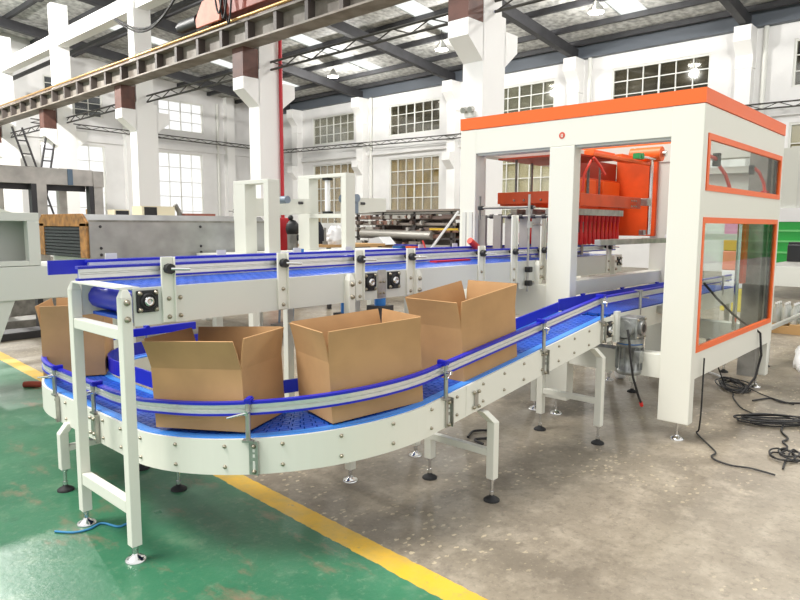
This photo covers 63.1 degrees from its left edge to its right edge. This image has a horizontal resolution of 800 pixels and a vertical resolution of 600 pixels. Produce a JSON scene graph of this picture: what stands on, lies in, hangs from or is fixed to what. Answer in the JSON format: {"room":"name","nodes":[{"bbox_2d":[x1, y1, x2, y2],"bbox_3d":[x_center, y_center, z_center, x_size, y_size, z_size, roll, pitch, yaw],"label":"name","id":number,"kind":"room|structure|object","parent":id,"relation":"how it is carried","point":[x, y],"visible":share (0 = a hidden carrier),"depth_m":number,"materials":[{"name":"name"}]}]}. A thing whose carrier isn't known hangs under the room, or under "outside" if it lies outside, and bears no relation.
{"room":"factory floor","nodes":[
{"label":"factory floor","id":0,"kind":"room"},
{"bbox_2d":[0,36,29,212],"bbox_3d":[-16.027,-6.095,26.685,0.400,9.000,1.420,6,9,42],"label":"concrete column","id":1,"kind":"structure","parent":0,"point":[10,154],"depth_m":26.48,"materials":[{"name":"white paint"}]},
{"bbox_2d":[40,2,87,213],"bbox_3d":[-11.749,-5.631,22.797,0.400,9.000,1.420,6,9,42],"label":"concrete column","id":2,"kind":"structure","parent":0,"point":[66,139],"depth_m":22.50,"materials":[{"name":"white paint"}]},
{"bbox_2d":[0,36,49,72],"bbox_3d":[-13.885,-9.140,24.354,5.360,0.440,0.350,6,9,42],"label":"tie beam","id":3,"kind":"structure","parent":2,"relation":"attached to","point":[40,49],"depth_m":24.19,"materials":[{"name":"white paint"}]},
{"bbox_2d":[40,137,54,193],"bbox_3d":[-12.249,-3.767,22.319,0.070,3.613,1.069,6,9,42],"label":"ladder","id":4,"kind":"object","parent":2,"relation":"attached to","point":[45,139],"visible":0.23,"depth_m":22.29,"materials":[{"name":"grey metal"}]},
{"bbox_2d":[39,109,56,128],"bbox_3d":[-12.091,-6.191,22.354,0.400,0.630,0.400,6,9,42],"label":"block","id":5,"kind":"object","parent":2,"relation":"on","point":[47,118],"visible":0.93,"depth_m":22.21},
{"bbox_2d":[13,0,199,80],"bbox_3d":[-3.619,-7.994,15.948,36.000,0.120,0.120,6,9,42],"label":"tie","id":6,"kind":"object","parent":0,"point":[183,3],"depth_m":21.41,"materials":[{"name":"metal"}]},
{"bbox_2d":[0,32,249,256],"bbox_3d":[-18.513,-7.783,28.596,0.300,11.900,30.200,6,9,42],"label":"wall","id":7,"kind":"structure","parent":0,"point":[30,83],"depth_m":33.37,"materials":[{"name":"white paint"}]},
{"bbox_2d":[43,74,102,118],"bbox_3d":[-15.750,-9.750,31.358,0.160,1.700,2.700,6,9,42],"label":"window","id":8,"kind":"structure","parent":7,"relation":"in","point":[93,103],"depth_m":31.82,"materials":[{"name":"white"}]},
{"bbox_2d":[40,140,106,213],"bbox_3d":[-15.845,-5.672,31.694,0.100,3.820,3.000,6,9,42],"label":"window","id":9,"kind":"structure","parent":7,"relation":"in","point":[102,147],"depth_m":32.54,"materials":[{"name":"white"}]},
{"bbox_2d":[16,129,249,156],"bbox_3d":[-18.359,-7.493,28.487,0.120,0.250,30.200,6,9,42],"label":"ledge","id":10,"kind":"object","parent":7,"relation":"attached to","point":[34,134],"depth_m":34.83,"materials":[{"name":"white paint"}]},
{"bbox_2d":[158,99,202,133],"bbox_3d":[-11.965,-9.977,35.451,0.100,1.610,2.650,6,9,42],"label":"window","id":11,"kind":"structure","parent":7,"relation":"in","point":[179,102],"depth_m":35.53,"materials":[{"name":"white"}]},
{"bbox_2d":[159,151,203,213],"bbox_3d":[-12.048,-6.085,35.823,0.100,3.930,2.650,6,9,42],"label":"window","id":12,"kind":"structure","parent":7,"relation":"in","point":[180,154],"depth_m":35.94,"materials":[{"name":"white"}]},
{"bbox_2d":[216,104,220,215],"bbox_3d":[-10.369,-6.935,37.285,0.149,8.300,0.149,6,9,42],"label":"downpipe","id":13,"kind":"object","parent":7,"relation":"attached to","point":[217,112],"visible":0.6,"depth_m":37.12,"materials":[{"name":"white"}]},
{"bbox_2d":[122,125,132,214],"bbox_3d":[-13.824,-6.730,33.397,0.350,8.750,0.500,6,9,42],"label":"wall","id":14,"kind":"structure","parent":0,"point":[127,140],"depth_m":33.21,"materials":[{"name":"white paint"}]},
{"bbox_2d":[30,118,249,148],"bbox_3d":[-12.496,-8.582,34.152,0.050,0.360,12.609,6,9,42],"label":"cable tray","id":15,"kind":"object","parent":14,"relation":"attached to","point":[30,118],"visible":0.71,"depth_m":34.34,"materials":[{"name":"grey"}]},
{"bbox_2d":[115,0,168,205],"bbox_3d":[-7.455,-5.167,18.895,0.400,9.000,1.420,6,9,42],"label":"concrete column","id":16,"kind":"structure","parent":0,"point":[143,122],"depth_m":18.75,"materials":[{"name":"white paint"}]},
{"bbox_2d":[55,0,126,47],"bbox_3d":[-9.599,-8.676,20.459,5.380,0.440,0.350,6,9,42],"label":"tie beam","id":17,"kind":"structure","parent":16,"relation":"attached to","point":[101,20],"depth_m":20.30,"materials":[{"name":"white paint"}]},
{"bbox_2d":[114,84,134,108],"bbox_3d":[-7.797,-5.726,18.452,0.400,0.630,0.400,6,9,42],"label":"block","id":18,"kind":"object","parent":16,"relation":"on","point":[124,94],"visible":0.86,"depth_m":18.31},
{"bbox_2d":[223,97,235,215],"bbox_3d":[-9.840,-7.210,37.723,0.350,8.750,0.500,6,9,42],"label":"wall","id":19,"kind":"structure","parent":0,"point":[228,103],"depth_m":37.43,"materials":[{"name":"white paint"}]},
{"bbox_2d":[233,6,294,219],"bbox_3d":[-3.103,-4.695,14.939,0.400,9.000,1.420,6,9,42],"label":"concrete column","id":20,"kind":"structure","parent":0,"point":[261,95],"depth_m":14.82,"materials":[{"name":"white paint"}]},
{"bbox_2d":[135,0,170,10],"bbox_3d":[-5.276,-8.208,16.530,5.460,0.440,0.350,6,9,42],"label":"tie beam","id":21,"kind":"structure","parent":20,"relation":"attached to","point":[147,5],"depth_m":18.01,"materials":[{"name":"white paint"}]},
{"bbox_2d":[113,0,174,32],"bbox_3d":[-6.580,-7.909,17.321,4.631,1.330,0.059,6,9,42],"label":"hanging cable","id":22,"kind":"object","parent":21,"relation":"hanging from","point":[144,29],"visible":1,"depth_m":17.69,"materials":[{"name":"black plastic"}]},
{"bbox_2d":[232,46,257,78],"bbox_3d":[-3.445,-5.255,14.497,0.400,0.630,0.400,6,9,42],"label":"block","id":23,"kind":"object","parent":20,"relation":"on","point":[244,59],"visible":0.86,"depth_m":14.35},
{"bbox_2d":[278,40,284,217],"bbox_3d":[-2.742,-3.255,15.121,0.084,6.100,0.084,6,9,42],"label":"pipe","id":24,"kind":"object","parent":20,"relation":"attached to","point":[280,41],"visible":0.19,"depth_m":14.99,"materials":[{"name":"red"}]},
{"bbox_2d":[286,109,302,247],"bbox_3d":[-5.997,-6.755,37.269,0.520,7.980,0.750,6,9,42],"label":"column","id":25,"kind":"structure","parent":0,"point":[294,117],"depth_m":37.00,"materials":[{"name":"white paint"}]},
{"bbox_2d":[351,97,367,240],"bbox_3d":[-2.088,-6.331,33.716,0.520,7.980,0.750,6,9,42],"label":"column","id":26,"kind":"structure","parent":0,"point":[359,105],"depth_m":33.48,"materials":[{"name":"white paint"}]},
{"bbox_2d":[78,0,362,97],"bbox_3d":[-6.987,-10.656,27.811,0.240,1.974,15.280,6,9,42],"label":"rafter","id":27,"kind":"object","parent":26,"relation":"on","point":[166,25],"visible":0.33,"depth_m":30.16,"materials":[{"name":"metal"}]},
{"bbox_2d":[2,0,36,18],"bbox_3d":[-3.554,-10.200,15.235,39.300,0.180,0.140,6,9,42],"label":"roof purlin","id":28,"kind":"structure","parent":27,"relation":"attached to","point":[28,3],"depth_m":25.48,"materials":[{"name":"metal"}]},
{"bbox_2d":[30,0,116,44],"bbox_3d":[-2.339,-10.158,16.576,39.300,0.180,0.140,6,9,42],"label":"roof purlin","id":29,"kind":"structure","parent":27,"relation":"attached to","point":[94,9],"depth_m":25.91,"materials":[{"name":"metal"}]},
{"bbox_2d":[284,99,799,152],"bbox_3d":[5.355,-7.059,26.679,37.009,0.740,0.050,6,9,42],"label":"cable tray","id":30,"kind":"object","parent":26,"relation":"attached to","point":[750,105],"visible":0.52,"depth_m":30.77,"materials":[{"name":"grey"}]},
{"bbox_2d":[0,0,775,99],"bbox_3d":[-3.688,-10.328,15.071,39.300,3.284,30.800,6,9,42],"label":"ceiling","id":31,"kind":"structure","parent":0,"point":[36,15],"depth_m":25.68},
{"bbox_2d":[71,0,203,57],"bbox_3d":[-1.125,-10.117,17.917,39.300,0.180,0.140,6,9,42],"label":"roof purlin","id":32,"kind":"structure","parent":31,"relation":"attached to","point":[197,3],"depth_m":25.07,"materials":[{"name":"metal"}]},
{"bbox_2d":[177,7,447,86],"bbox_3d":[2.519,-9.993,21.941,39.300,0.180,0.140,6,9,42],"label":"roof purlin","id":33,"kind":"structure","parent":31,"relation":"attached to","point":[445,10],"depth_m":26.12,"materials":[{"name":"metal"}]},
{"bbox_2d":[207,0,605,95],"bbox_3d":[3.733,-9.952,23.282,39.300,0.180,0.140,6,9,42],"label":"roof purlin","id":34,"kind":"structure","parent":31,"relation":"attached to","point":[578,3],"depth_m":25.79,"materials":[{"name":"metal"}]},
{"bbox_2d":[234,0,718,103],"bbox_3d":[4.948,-9.910,24.623,39.300,0.180,0.140,6,9,42],"label":"roof purlin","id":35,"kind":"structure","parent":31,"relation":"attached to","point":[688,3],"depth_m":23.36,"materials":[{"name":"metal"}]},
{"bbox_2d":[290,0,799,102],"bbox_3d":[5.893,-9.878,25.666,39.300,0.180,0.140,6,9,42],"label":"roof purlin","id":36,"kind":"structure","parent":31,"relation":"attached to","point":[778,3],"depth_m":23.82,"materials":[{"name":"metal"}]},
{"bbox_3d":[4.743,-9.824,18.479,0.950,1.110,10.100,6,9,42],"label":"skylight","id":37,"kind":"object","parent":31,"relation":"attached to","visible":0},
{"bbox_2d":[587,0,604,14],"bbox_3d":[6.130,-9.363,20.322,0.514,0.762,0.514,6,9,42],"label":"lamp","id":38,"kind":"object","parent":37,"relation":"hanging from","point":[596,8],"visible":1,"depth_m":20.24,"materials":[{"name":"silver metal"}]},
{"bbox_2d":[0,257,799,599],"bbox_3d":[-3.701,0.312,11.627,49.000,0.200,40.000,6,9,42],"label":"floor","id":39,"kind":"structure","parent":0,"point":[643,513],"depth_m":3.51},
{"bbox_2d":[5,315,35,329],"bbox_3d":[-5.818,0.341,9.897,0.500,0.120,1.900,6,9,42],"label":"steel section","id":40,"kind":"object","parent":39,"relation":"on","point":[30,320],"visible":0.2,"depth_m":9.77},
{"bbox_2d":[1,326,40,341],"bbox_3d":[-5.210,0.463,8.941,0.400,0.100,1.800,6,9,40],"label":"steel section","id":41,"kind":"object","parent":39,"relation":"on","point":[28,332],"visible":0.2,"depth_m":8.82,"materials":[{"name":"grey"}]},
{"bbox_2d":[11,126,54,213],"bbox_3d":[-12.173,-3.825,21.949,0.070,3.820,1.497,6,9,42],"label":"ladder","id":42,"kind":"object","parent":39,"relation":"on","point":[12,128],"visible":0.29,"depth_m":21.55,"materials":[{"name":"grey metal"}]},
{"bbox_2d":[11,297,61,316],"bbox_3d":[-6.925,0.142,10.893,0.600,0.280,2.400,5,8,38],"label":"steel section","id":43,"kind":"object","parent":39,"relation":"on","point":[20,307],"visible":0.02,"depth_m":11.09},
{"bbox_2d":[0,165,103,325],"bbox_3d":[-6.012,-0.699,9.217,1.380,2.340,3.110,6,9,42],"label":"steel frame","id":44,"kind":"object","parent":39,"relation":"on","point":[37,180],"visible":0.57,"depth_m":9.32,"materials":[{"name":"grey"}]},
{"bbox_2d":[0,208,135,348],"bbox_3d":[-4.367,0.042,5.492,0.800,1.730,4.550,6,9,42],"label":"machine","id":45,"kind":"object","parent":39,"relation":"on","point":[23,274],"visible":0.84,"depth_m":5.97,"materials":[{"name":"white paint"}]},
{"bbox_2d":[54,522,126,533],"bbox_3d":[-1.580,1.165,3.338,0.347,0.012,0.081,-2,7,-18],"label":"string","id":46,"kind":"object","parent":39,"relation":"on","point":[99,523],"visible":0.95,"depth_m":3.33,"materials":[{"name":"blue"}]},
{"bbox_2d":[39,214,264,325],"bbox_3d":[-3.414,-0.362,9.289,1.650,1.675,2.630,6,9,42],"label":"machine","id":47,"kind":"object","parent":39,"relation":"on","point":[62,236],"visible":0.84,"depth_m":8.36,"materials":[{"name":"grey"}]},
{"bbox_2d":[44,227,80,256],"bbox_3d":[-4.293,-0.745,8.283,1.160,0.358,0.020,6,9,42],"label":"curtain","id":48,"kind":"object","parent":47,"relation":"hanging from","point":[58,241],"depth_m":8.26,"materials":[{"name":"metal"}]},
{"bbox_2d":[280,218,288,249],"bbox_3d":[-2.285,-0.716,12.391,0.300,1.680,0.300,6,9,42],"label":"tall cabinet","id":49,"kind":"object","parent":39,"relation":"on","point":[283,221],"visible":0.13,"depth_m":12.21,"materials":[{"name":"metal"}]},
{"bbox_2d":[285,215,298,249],"bbox_3d":[-1.994,-0.712,12.150,0.272,1.730,0.260,6,9,42],"label":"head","id":50,"kind":"object","parent":39,"relation":"on","point":[292,227],"visible":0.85,"depth_m":12.02},
{"bbox_2d":[197,247,408,326],"bbox_3d":[-1.153,-0.139,9.639,1.152,1.170,3.400,6,9,42],"label":"table","id":51,"kind":"object","parent":39,"relation":"on","point":[254,318],"visible":0.02,"depth_m":8.85,"materials":[{"name":"white paint"}]},
{"bbox_2d":[233,179,290,252],"bbox_3d":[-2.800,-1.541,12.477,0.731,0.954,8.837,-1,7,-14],"label":"frame","id":52,"kind":"object","parent":51,"relation":"on","point":[245,216],"visible":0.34,"depth_m":8.58,"materials":[{"name":"white paint"}]},
{"bbox_2d":[233,196,385,215],"bbox_3d":[-1.272,-1.337,9.511,2.393,0.340,0.520,-3,7,-26],"label":"beam","id":53,"kind":"structure","parent":52,"relation":"attached to","point":[296,206],"depth_m":9.63,"materials":[{"name":"metal"}]},
{"bbox_2d":[298,173,359,249],"bbox_3d":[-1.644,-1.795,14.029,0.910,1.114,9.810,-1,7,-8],"label":"frame","id":54,"kind":"object","parent":51,"relation":"on","point":[307,185],"visible":0.93,"depth_m":9.54,"materials":[{"name":"white paint"}]},
{"bbox_2d":[47,194,622,565],"bbox_3d":[0.271,0.093,4.907,0.699,1.800,5.336,6,9,42],"label":"conveyor","id":55,"kind":"object","parent":39,"relation":"on","point":[141,291],"depth_m":3.38,"materials":[{"name":"metal"}]},
{"bbox_2d":[462,196,583,257],"bbox_3d":[1.136,-0.618,5.865,0.808,0.600,1.030,6,9,42],"label":"guide","id":56,"kind":"object","parent":55,"relation":"on","point":[482,219],"visible":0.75,"depth_m":5.63,"materials":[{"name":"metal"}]},
{"bbox_2d":[298,243,384,308],"bbox_3d":[-1.135,-0.510,12.786,0.900,1.190,1.500,6,9,42],"label":"work table","id":57,"kind":"object","parent":39,"relation":"on","point":[329,246],"visible":0.31,"depth_m":12.40,"materials":[{"name":"brown wood"}]},
{"bbox_2d":[326,225,341,243],"bbox_3d":[-1.218,-1.230,12.233,0.351,0.363,0.354,6,9,42],"label":"bag","id":58,"kind":"object","parent":57,"relation":"on","point":[334,236],"visible":0.82,"depth_m":12.12,"materials":[{"name":"white"}]},
{"bbox_2d":[37,294,646,503],"bbox_3d":[-0.438,0.546,4.126,4.165,1.071,2.623,2,7,11],"label":"conveyor","id":59,"kind":"object","parent":39,"relation":"on","point":[546,338],"visible":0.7,"depth_m":3.39,"materials":[{"name":"metal"}]},
{"bbox_2d":[35,297,113,375],"bbox_3d":[-2.217,0.239,4.496,0.415,0.470,0.553,-2,7,-17],"label":"carton","id":60,"kind":"object","parent":59,"relation":"on","point":[53,320],"visible":0.58,"depth_m":4.24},
{"bbox_2d":[142,326,284,431],"bbox_3d":[-0.910,0.375,3.203,0.560,0.465,0.435,3,7,20],"label":"carton","id":61,"kind":"object","parent":59,"relation":"on","point":[225,363],"visible":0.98,"depth_m":3.06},
{"bbox_2d":[289,308,422,423],"bbox_3d":[-0.223,0.309,3.270,0.566,0.466,0.408,-4,8,-33],"label":"carton","id":62,"kind":"object","parent":59,"relation":"on","point":[338,352],"visible":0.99,"depth_m":3.13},
{"bbox_2d":[405,280,516,381],"bbox_3d":[0.362,0.161,3.793,0.408,0.504,0.602,6,9,42],"label":"carton","id":63,"kind":"object","parent":59,"relation":"on","point":[453,324],"visible":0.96,"depth_m":3.64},
{"bbox_2d":[367,304,393,322],"bbox_3d":[-0.314,0.230,10.272,0.300,0.300,0.300,6,9,42],"label":"pedestal","id":64,"kind":"object","parent":39,"relation":"on","point":[369,307],"visible":0.29,"depth_m":10.15,"materials":[{"name":"grey metal"}]},
{"bbox_2d":[355,209,459,247],"bbox_3d":[0.314,-1.395,17.219,3.737,1.950,1.100,6,9,42],"label":"stack","id":65,"kind":"object","parent":39,"relation":"on","point":[413,227],"visible":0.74,"depth_m":16.81,"materials":[{"name":"silver metal"}]},
{"bbox_2d":[460,87,785,440],"bbox_3d":[2.071,-0.370,6.014,2.108,2.482,2.262,6,9,42],"label":"case packer","id":66,"kind":"object","parent":39,"relation":"on","point":[696,127],"visible":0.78,"depth_m":5.17,"materials":[{"name":"white paint"}]},
{"bbox_2d":[498,146,667,244],"bbox_3d":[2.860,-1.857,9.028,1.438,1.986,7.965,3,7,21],"label":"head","id":67,"kind":"object","parent":66,"relation":"attached to","point":[610,207],"visible":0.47,"depth_m":6.21},
{"bbox_2d":[558,274,733,392],"bbox_3d":[2.463,0.351,6.006,0.626,1.054,3.157,6,9,42],"label":"conveyor","id":68,"kind":"object","parent":39,"relation":"on","point":[645,300],"visible":0.48,"depth_m":5.40,"materials":[{"name":"white paint"}]},
{"bbox_2d":[719,311,739,321],"bbox_3d":[5.063,0.299,9.760,0.330,0.318,0.700,6,9,42],"label":"pack","id":69,"kind":"object","parent":39,"relation":"on","point":[721,313],"visible":0.09,"depth_m":9.56,"materials":[{"name":"beige"}]},
{"bbox_2d":[720,289,741,311],"bbox_3d":[5.064,-0.029,9.723,0.330,0.338,0.700,6,9,42],"label":"pack","id":70,"kind":"object","parent":69,"relation":"on","point":[740,290],"visible":0.11,"depth_m":9.41,"materials":[{"name":"yellow"}]},
{"bbox_2d":[721,270,741,288],"bbox_3d":[5.066,-0.327,9.689,0.330,0.258,0.700,6,9,42],"label":"pack","id":71,"kind":"object","parent":70,"relation":"on","point":[724,272],"visible":0.14,"depth_m":9.46,"materials":[{"name":"white"}]},
{"bbox_2d":[722,251,735,269],"bbox_3d":[5.067,-0.595,9.658,0.330,0.278,0.700,6,9,42],"label":"pack","id":72,"kind":"object","parent":71,"relation":"on","point":[729,257],"visible":0.27,"depth_m":9.45,"materials":[{"name":"brown"}]},
{"bbox_2d":[723,240,736,250],"bbox_3d":[5.068,-0.833,9.630,0.330,0.198,0.700,6,9,42],"label":"pack","id":73,"kind":"object","parent":72,"relation":"on","point":[729,245],"visible":0.16,"depth_m":9.43,"materials":[{"name":"yellow"}]},
{"bbox_2d":[696,358,774,475],"bbox_3d":[2.182,0.757,4.437,0.224,0.598,0.860,-1,7,-7],"label":"cable","id":74,"kind":"object","parent":39,"relation":"on","point":[697,431],"visible":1,"depth_m":4.61,"materials":[{"name":"black plastic"}]},
{"bbox_2d":[715,376,793,404],"bbox_3d":[3.226,0.840,6.099,0.361,0.062,0.891,0,7,-4],"label":"cable coil","id":75,"kind":"object","parent":39,"relation":"on","point":[728,379],"visible":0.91,"depth_m":6.18,"materials":[{"name":"black"}]},
{"bbox_2d":[733,413,799,426],"bbox_3d":[2.978,0.949,5.156,0.601,0.057,0.447,4,7,29],"label":"cable coil","id":76,"kind":"object","parent":39,"relation":"on","point":[795,422],"visible":1,"depth_m":5.13,"materials":[{"name":"black"}]},
{"bbox_2d":[768,261,799,366],"bbox_3d":[5.190,0.129,7.702,1.450,1.130,2.520,6,9,42],"label":"conveyor","id":77,"kind":"object","parent":39,"relation":"on","point":[787,273],"visible":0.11,"depth_m":6.97,"materials":[{"name":"metal"}]},
{"bbox_2d":[787,242,799,261],"bbox_3d":[5.193,-0.650,8.239,0.390,0.316,0.600,6,9,42],"label":"case","id":78,"kind":"object","parent":77,"relation":"on","point":[793,249],"visible":1,"depth_m":8.11,"materials":[{"name":"black plastic"}]},
{"bbox_2d":[768,447,799,469],"bbox_3d":[2.575,1.053,4.327,0.258,0.033,0.412,6,9,42],"label":"cable coil","id":79,"kind":"object","parent":39,"relation":"on","point":[792,452],"visible":1,"depth_m":4.37,"materials":[{"name":"black"}]},
{"bbox_2d":[771,317,799,334],"bbox_3d":[6.180,0.418,9.564,1.240,0.140,0.900,6,9,42],"label":"pallet","id":80,"kind":"object","parent":39,"relation":"on","point":[793,327],"visible":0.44,"depth_m":9.50,"materials":[{"name":"brown wood"}]},
{"bbox_2d":[776,146,799,262],"bbox_3d":[11.307,-1.488,12.711,6.600,3.250,2.250,6,9,42],"label":"machine","id":81,"kind":"object","parent":39,"relation":"on","point":[789,216],"visible":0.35,"depth_m":13.90,"materials":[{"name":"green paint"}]},
{"bbox_2d":[793,345,799,372],"bbox_3d":[4.742,0.586,7.245,0.623,0.376,1.254,6,9,42],"label":"sack","id":82,"kind":"object","parent":39,"relation":"on","point":[796,362],"visible":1,"depth_m":7.11,"materials":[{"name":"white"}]},
{"bbox_3d":[-0.305,-0.670,15.619,2.900,0.870,0.800,6,9,42],"label":"bench","id":83,"kind":"object","parent":39,"relation":"on","visible":0},
{"bbox_2d":[370,244,392,247],"bbox_3d":[-0.444,-1.216,15.550,0.400,0.230,0.360,6,9,42],"label":"carton","id":84,"kind":"object","parent":83,"relation":"on","point":[391,245],"visible":0.07,"depth_m":15.44,"materials":[{"name":"cardboard"}]},
{"bbox_2d":[368,237,395,244],"bbox_3d":[-0.443,-1.420,15.527,0.600,0.180,0.400,6,9,42],"label":"film","id":85,"kind":"object","parent":84,"relation":"on","point":[387,240],"visible":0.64,"depth_m":15.38,"materials":[{"name":"white"}]},
{"bbox_3d":[-4.930,-0.803,12.975,1.000,1.700,2.900,6,9,42],"label":"bench","id":86,"kind":"object","parent":39,"relation":"on","visible":0},
{"bbox_2d":[132,206,174,215],"bbox_3d":[-4.840,-1.740,12.802,0.415,0.200,0.680,6,9,42],"label":"control box","id":87,"kind":"object","parent":86,"relation":"on","point":[136,210],"visible":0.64,"depth_m":12.62,"materials":[{"name":"beige"}]},
{"bbox_2d":[442,79,460,222],"bbox_3d":[2.301,-5.856,29.727,0.520,7.980,0.750,6,9,42],"label":"column","id":88,"kind":"structure","parent":0,"point":[451,89],"depth_m":29.51,"materials":[{"name":"white paint"}]},
{"bbox_2d":[279,0,454,79],"bbox_3d":[-2.597,-10.180,23.822,0.240,1.974,15.280,6,9,42],"label":"rafter","id":89,"kind":"object","parent":88,"relation":"on","point":[343,28],"visible":0.56,"depth_m":26.36,"materials":[{"name":"metal"}]},
{"bbox_2d":[448,0,517,244],"bbox_3d":[1.397,-4.208,10.850,0.400,9.000,1.420,6,9,42],"label":"concrete column","id":90,"kind":"structure","parent":0,"point":[485,48],"depth_m":10.72,"materials":[{"name":"white paint"}]},
{"bbox_2d":[10,0,544,137],"bbox_3d":[-6.985,-5.756,18.478,26.009,0.220,0.050,6,9,42],"label":"steel beam","id":91,"kind":"structure","parent":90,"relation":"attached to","point":[501,9],"depth_m":13.55,"materials":[{"name":"grey"}]},
{"bbox_2d":[448,0,483,21],"bbox_3d":[1.055,-4.768,10.407,0.400,0.630,0.400,6,9,42],"label":"block","id":92,"kind":"object","parent":90,"relation":"on","point":[457,9],"visible":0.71,"depth_m":10.29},
{"bbox_2d":[0,0,410,125],"bbox_3d":[-5.629,-6.058,16.204,35.000,0.560,0.495,6,9,42],"label":"girder","id":93,"kind":"object","parent":92,"relation":"on","point":[296,17],"visible":1,"depth_m":15.16,"materials":[{"name":"grey"}]},
{"bbox_2d":[176,0,281,33],"bbox_3d":[-5.377,-6.498,11.582,5.300,1.672,6.780,6,9,42],"label":"crane","id":94,"kind":"object","parent":93,"relation":"on","point":[211,13],"visible":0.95,"depth_m":14.37,"materials":[{"name":"brown"}]},
{"bbox_2d":[460,106,475,117],"bbox_3d":[1.124,-3.100,10.711,0.237,0.167,0.152,6,9,42],"label":"lamp","id":95,"kind":"object","parent":90,"relation":"attached to","point":[469,111],"visible":1,"depth_m":10.69,"materials":[{"name":"white"}]},
{"bbox_2d":[283,21,799,271],"bbox_3d":[6.271,-5.790,26.794,39.600,8.550,0.300,6,9,42],"label":"wall","id":96,"kind":"structure","parent":0,"point":[781,45],"depth_m":24.96,"materials":[{"name":"white paint"}]},
{"bbox_2d":[313,112,353,145],"bbox_3d":[-3.568,-9.276,35.428,3.350,1.490,0.160,6,9,42],"label":"window","id":97,"kind":"structure","parent":96,"relation":"in","point":[338,128],"depth_m":35.42,"materials":[{"name":"white"}]},
{"bbox_2d":[314,162,353,223],"bbox_3d":[-3.582,-5.819,35.824,3.350,3.270,0.160,6,9,42],"label":"window","id":98,"kind":"structure","parent":96,"relation":"in","point":[335,184],"depth_m":35.99,"materials":[{"name":"white"}]},
{"bbox_2d":[369,98,371,238],"bbox_3d":[-1.496,-6.469,33.531,0.149,8.300,0.149,6,9,42],"label":"downpipe","id":99,"kind":"object","parent":96,"relation":"attached to","point":[370,99],"visible":0.6,"depth_m":33.28,"materials":[{"name":"white"}]},
{"bbox_2d":[390,154,439,220],"bbox_3d":[0.733,-5.352,31.902,3.250,3.270,0.160,6,9,42],"label":"window","id":100,"kind":"structure","parent":96,"relation":"in","point":[414,181],"depth_m":31.86,"materials":[{"name":"white"}]},
{"bbox_2d":[390,98,439,135],"bbox_3d":[0.747,-8.809,31.506,3.250,1.490,0.160,6,9,42],"label":"window","id":101,"kind":"structure","parent":96,"relation":"in","point":[419,116],"depth_m":31.48,"materials":[{"name":"white"}]},
{"bbox_2d":[502,161,549,224],"bbox_3d":[5.067,-4.883,27.963,3.400,3.270,0.160,6,9,42],"label":"window","id":102,"kind":"structure","parent":96,"relation":"in","point":[540,173],"depth_m":27.77,"materials":[{"name":"white"}]},
{"bbox_2d":[504,79,554,113],"bbox_3d":[5.081,-8.340,27.567,3.400,1.490,0.160,6,9,42],"label":"window","id":103,"kind":"structure","parent":96,"relation":"in","point":[540,94],"depth_m":27.22,"materials":[{"name":"white"}]},
{"bbox_2d":[283,3,799,113],"bbox_3d":[6.314,-9.707,26.150,39.300,0.520,0.550,6,9,42],"label":"eave","id":104,"kind":"object","parent":96,"relation":"attached to","point":[790,13],"visible":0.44,"depth_m":24.40,"materials":[{"name":"grey"}]},
{"bbox_2d":[0,16,289,111],"bbox_3d":[-11.376,-11.131,31.800,0.240,1.974,15.280,6,9,42],"label":"rafter","id":105,"kind":"object","parent":104,"relation":"on","point":[9,24],"visible":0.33,"depth_m":29.43,"materials":[{"name":"metal"}]},
{"bbox_2d":[284,107,799,163],"bbox_3d":[6.244,-6.690,26.433,39.300,0.220,0.120,6,9,42],"label":"ledge","id":106,"kind":"object","parent":96,"relation":"attached to","point":[794,110],"depth_m":31.65,"materials":[{"name":"white paint"}]},
{"bbox_2d":[587,58,591,102],"bbox_3d":[7.319,-5.514,25.519,0.149,8.300,0.149,6,9,42],"label":"downpipe","id":107,"kind":"object","parent":96,"relation":"attached to","point":[589,82],"visible":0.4,"depth_m":25.12,"materials":[{"name":"white"}]},
{"bbox_2d":[611,53,710,98],"bbox_3d":[9.414,-7.871,23.628,3.550,1.490,0.160,6,9,42],"label":"window","id":108,"kind":"structure","parent":96,"relation":"in","point":[691,72],"depth_m":23.54,"materials":[{"name":"white"}]},
{"bbox_2d":[759,25,769,113],"bbox_3d":[11.819,-5.027,21.429,0.149,8.300,0.149,6,9,42],"label":"downpipe","id":109,"kind":"object","parent":96,"relation":"attached to","point":[766,28],"visible":0.4,"depth_m":21.09,"materials":[{"name":"white"}]},
{"bbox_2d":[788,122,799,147],"bbox_3d":[13.790,-3.938,20.035,3.350,3.270,0.160,6,9,42],"label":"window","id":110,"kind":"structure","parent":96,"relation":"in","point":[794,128],"depth_m":20.91,"materials":[{"name":"white"}]},
{"bbox_2d":[792,38,799,86],"bbox_3d":[13.803,-7.396,19.639,3.350,1.490,0.160,6,9,42],"label":"window","id":111,"kind":"structure","parent":96,"relation":"in","point":[796,66],"depth_m":20.69,"materials":[{"name":"white"}]},
{"bbox_2d":[563,56,584,118],"bbox_3d":[6.727,-5.377,25.704,0.520,7.980,0.750,6,9,42],"label":"column","id":112,"kind":"structure","parent":0,"point":[573,67],"depth_m":25.25,"materials":[{"name":"white paint"}]},
{"bbox_2d":[502,0,578,57],"bbox_3d":[1.829,-9.701,19.799,0.240,1.974,15.280,6,9,42],"label":"rafter","id":113,"kind":"object","parent":112,"relation":"on","point":[515,16],"visible":0.8,"depth_m":23.11,"materials":[{"name":"metal"}]},
{"bbox_2d":[730,24,757,166],"bbox_3d":[11.227,-4.890,21.615,0.520,7.980,0.750,6,9,42],"label":"column","id":114,"kind":"structure","parent":0,"point":[745,36],"depth_m":21.26,"materials":[{"name":"white paint"}]},
{"bbox_2d":[719,0,751,25],"bbox_3d":[6.328,-9.214,15.710,0.240,1.974,15.280,6,9,42],"label":"rafter","id":115,"kind":"object","parent":114,"relation":"on","point":[736,9],"visible":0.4,"depth_m":20.26,"materials":[{"name":"metal"}]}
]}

